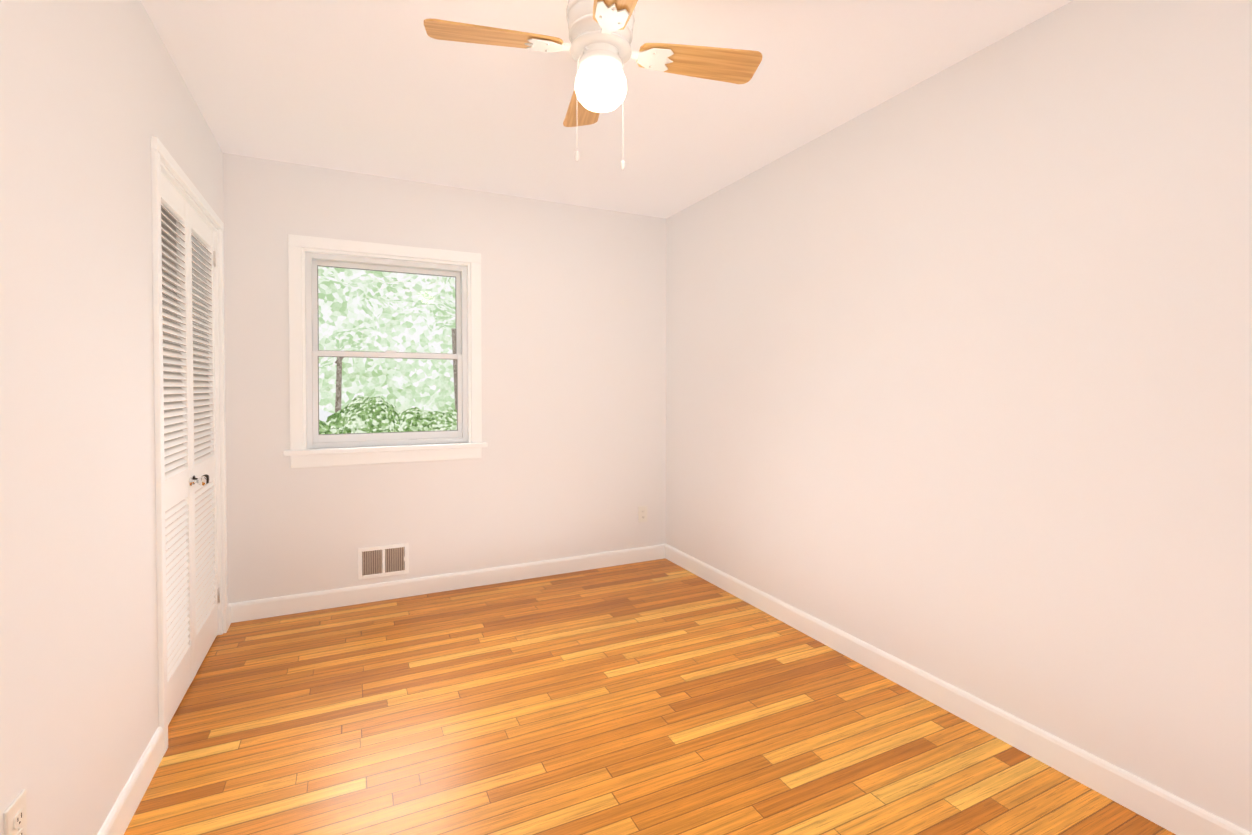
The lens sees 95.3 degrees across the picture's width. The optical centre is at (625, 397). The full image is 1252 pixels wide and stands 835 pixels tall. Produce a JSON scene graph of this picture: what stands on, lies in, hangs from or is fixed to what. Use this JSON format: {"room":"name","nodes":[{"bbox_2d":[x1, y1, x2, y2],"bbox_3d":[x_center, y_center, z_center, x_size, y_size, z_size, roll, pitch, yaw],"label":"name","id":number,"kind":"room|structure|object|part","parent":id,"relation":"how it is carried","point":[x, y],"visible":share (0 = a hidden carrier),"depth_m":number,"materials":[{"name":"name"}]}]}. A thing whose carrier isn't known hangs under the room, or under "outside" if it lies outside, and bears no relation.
{"room":"empty bedroom","nodes":[
{"label":"empty bedroom","id":0,"kind":"room"},
{"bbox_2d":[0,0,227,834],"bbox_3d":[-1.191,-0.010,0.987,0.120,2.440,4.330,0,1,-26],"label":"wall","id":1,"kind":"structure","parent":0,"point":[95,95],"depth_m":1.36,"materials":[{"name":"paint"}]},
{"bbox_2d":[4,789,26,834],"bbox_3d":[-1.161,0.824,1.088,0.009,0.114,0.070,0,1,-26],"label":"electrical outlet","id":2,"kind":"object","parent":1,"relation":"attached to","point":[15,817],"visible":1,"depth_m":1.08,"materials":[{"name":"white plastic"}]},
{"bbox_2d":[97,726,163,834],"bbox_3d":[-0.869,1.168,0.493,0.014,0.100,3.125,0,1,-26],"label":"baseboard","id":3,"kind":"structure","parent":1,"relation":"attached to","point":[123,810],"depth_m":1.66,"materials":[{"name":"paint"}]},
{"bbox_2d":[161,172,206,724],"bbox_3d":[-1.688,0.188,2.152,0.086,1.982,0.492,0,1,-26],"label":"closet door","id":4,"kind":"structure","parent":1,"relation":"in","point":[179,481],"depth_m":2.21,"materials":[{"name":"paint"}]},
{"bbox_2d":[151,136,227,753],"bbox_3d":[-1.840,0.162,2.354,0.138,2.052,1.094,0,1,-26],"label":"trim","id":5,"kind":"structure","parent":1,"relation":"attached to","point":[159,152],"depth_m":1.94,"materials":[{"name":"paint"}]},
{"bbox_2d":[188,203,219,676],"bbox_3d":[-1.904,0.180,2.599,0.086,1.982,0.492,0,1,-26],"label":"closet door","id":6,"kind":"structure","parent":1,"relation":"in","point":[206,596],"depth_m":2.60,"materials":[{"name":"paint"}]},
{"bbox_2d":[228,604,230,627],"bbox_3d":[-2.050,1.128,2.938,0.014,0.100,0.105,0,1,-26],"label":"baseboard","id":7,"kind":"structure","parent":1,"relation":"attached to","point":[229,614],"depth_m":2.94,"materials":[{"name":"paint"}]},
{"bbox_2d":[161,207,176,350],"bbox_3d":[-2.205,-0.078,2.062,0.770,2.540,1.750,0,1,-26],"label":"louver","id":8,"kind":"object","parent":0,"point":[170,217],"depth_m":2.85,"materials":[{"name":"paint"}]},
{"bbox_2d":[223,153,665,603],"bbox_3d":[-0.976,-0.052,3.562,2.750,2.440,0.120,0,1,-26],"label":"wall","id":9,"kind":"structure","parent":0,"point":[571,462],"depth_m":3.54,"materials":[{"name":"paint"}]},
{"bbox_2d":[358,543,408,579],"bbox_3d":[-1.401,0.947,3.300,0.270,0.180,0.012,0,1,-26],"label":"air vent","id":10,"kind":"object","parent":9,"relation":"in","point":[382,561],"visible":1,"depth_m":3.30,"materials":[{"name":"metal"}]},
{"bbox_2d":[283,234,487,467],"bbox_3d":[-1.373,-0.251,3.336,1.084,1.260,0.165,0,1,-26],"label":"window","id":11,"kind":"structure","parent":9,"relation":"in","point":[305,261],"depth_m":3.29,"materials":[{"name":"paint"}]},
{"bbox_2d":[229,544,664,622],"bbox_3d":[-0.892,1.118,3.547,2.630,0.100,0.014,0,1,-26],"label":"baseboard","id":12,"kind":"structure","parent":9,"relation":"attached to","point":[287,605],"depth_m":3.41,"materials":[{"name":"paint"}]},
{"bbox_2d":[638,506,646,521],"bbox_3d":[0.119,0.825,4.035,0.070,0.114,0.009,0,1,-26],"label":"electrical outlet","id":13,"kind":"object","parent":9,"relation":"attached to","point":[642,513],"visible":1,"depth_m":4.03,"materials":[{"name":"white plastic"}]},
{"bbox_2d":[140,0,1072,218],"bbox_3d":[0.047,-1.290,1.565,2.870,0.100,4.570,0,1,-26],"label":"ceiling","id":14,"kind":"structure","parent":0,"point":[389,88],"depth_m":2.29,"materials":[{"name":"paint"}]},
{"bbox_2d":[424,0,761,169],"bbox_3d":[-0.073,-0.953,1.662,0.756,0.577,0.756,1,1,33],"label":"fan","id":15,"kind":"object","parent":14,"relation":"hanging from","point":[598,47],"visible":1,"depth_m":1.62,"materials":[{"name":"brown wood"}]},
{"bbox_3d":[-0.366,-1.011,1.599,0.374,0.006,0.131,0,13,-12],"label":"blade","id":16,"kind":"part","parent":15,"relation":"part of","materials":[{"name":"brown wood"}]},
{"bbox_3d":[-0.136,-1.017,1.954,0.131,0.006,0.374,-12,3,-11],"label":"blade","id":17,"kind":"part","parent":15,"relation":"part of","materials":[{"name":"brown wood"}]},
{"bbox_3d":[-0.011,-1.007,1.369,0.131,0.006,0.374,12,-2,-12],"label":"blade","id":18,"kind":"part","parent":15,"relation":"part of","materials":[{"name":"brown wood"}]},
{"bbox_3d":[0.219,-1.013,1.723,0.374,0.006,0.131,0,-11,-12],"label":"blade","id":19,"kind":"part","parent":15,"relation":"part of","materials":[{"name":"brown wood"}]},
{"bbox_2d":[124,558,1175,834],"bbox_3d":[-0.300,1.253,1.439,3.640,0.100,4.570,0,1,-26],"label":"floor","id":20,"kind":"structure","parent":0,"point":[664,696],"depth_m":2.02,"materials":[{"name":"brown wood"}]},
{"bbox_2d":[666,0,1251,832],"bbox_3d":[1.285,-0.030,2.184,0.120,2.440,4.570,0,1,-26],"label":"wall","id":21,"kind":"structure","parent":0,"point":[958,374],"depth_m":1.94,"materials":[{"name":"paint"}]},
{"bbox_2d":[665,544,1251,834],"bbox_3d":[1.224,1.141,2.174,0.014,0.100,4.330,0,1,-26],"label":"baseboard","id":22,"kind":"structure","parent":21,"relation":"attached to","point":[1168,811],"depth_m":1.99,"materials":[{"name":"paint"}]},
{"label":"outside","id":23,"kind":"structure","parent":0,"visible":0},
{"bbox_2d":[318,266,456,433],"bbox_3d":[-2.794,-4.422,8.965,32.000,13.000,11.280,0,1,-26],"label":"garden","id":24,"kind":"object","parent":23,"point":[359,379],"depth_m":8.19,"materials":[{"name":"green plant"}]}
]}

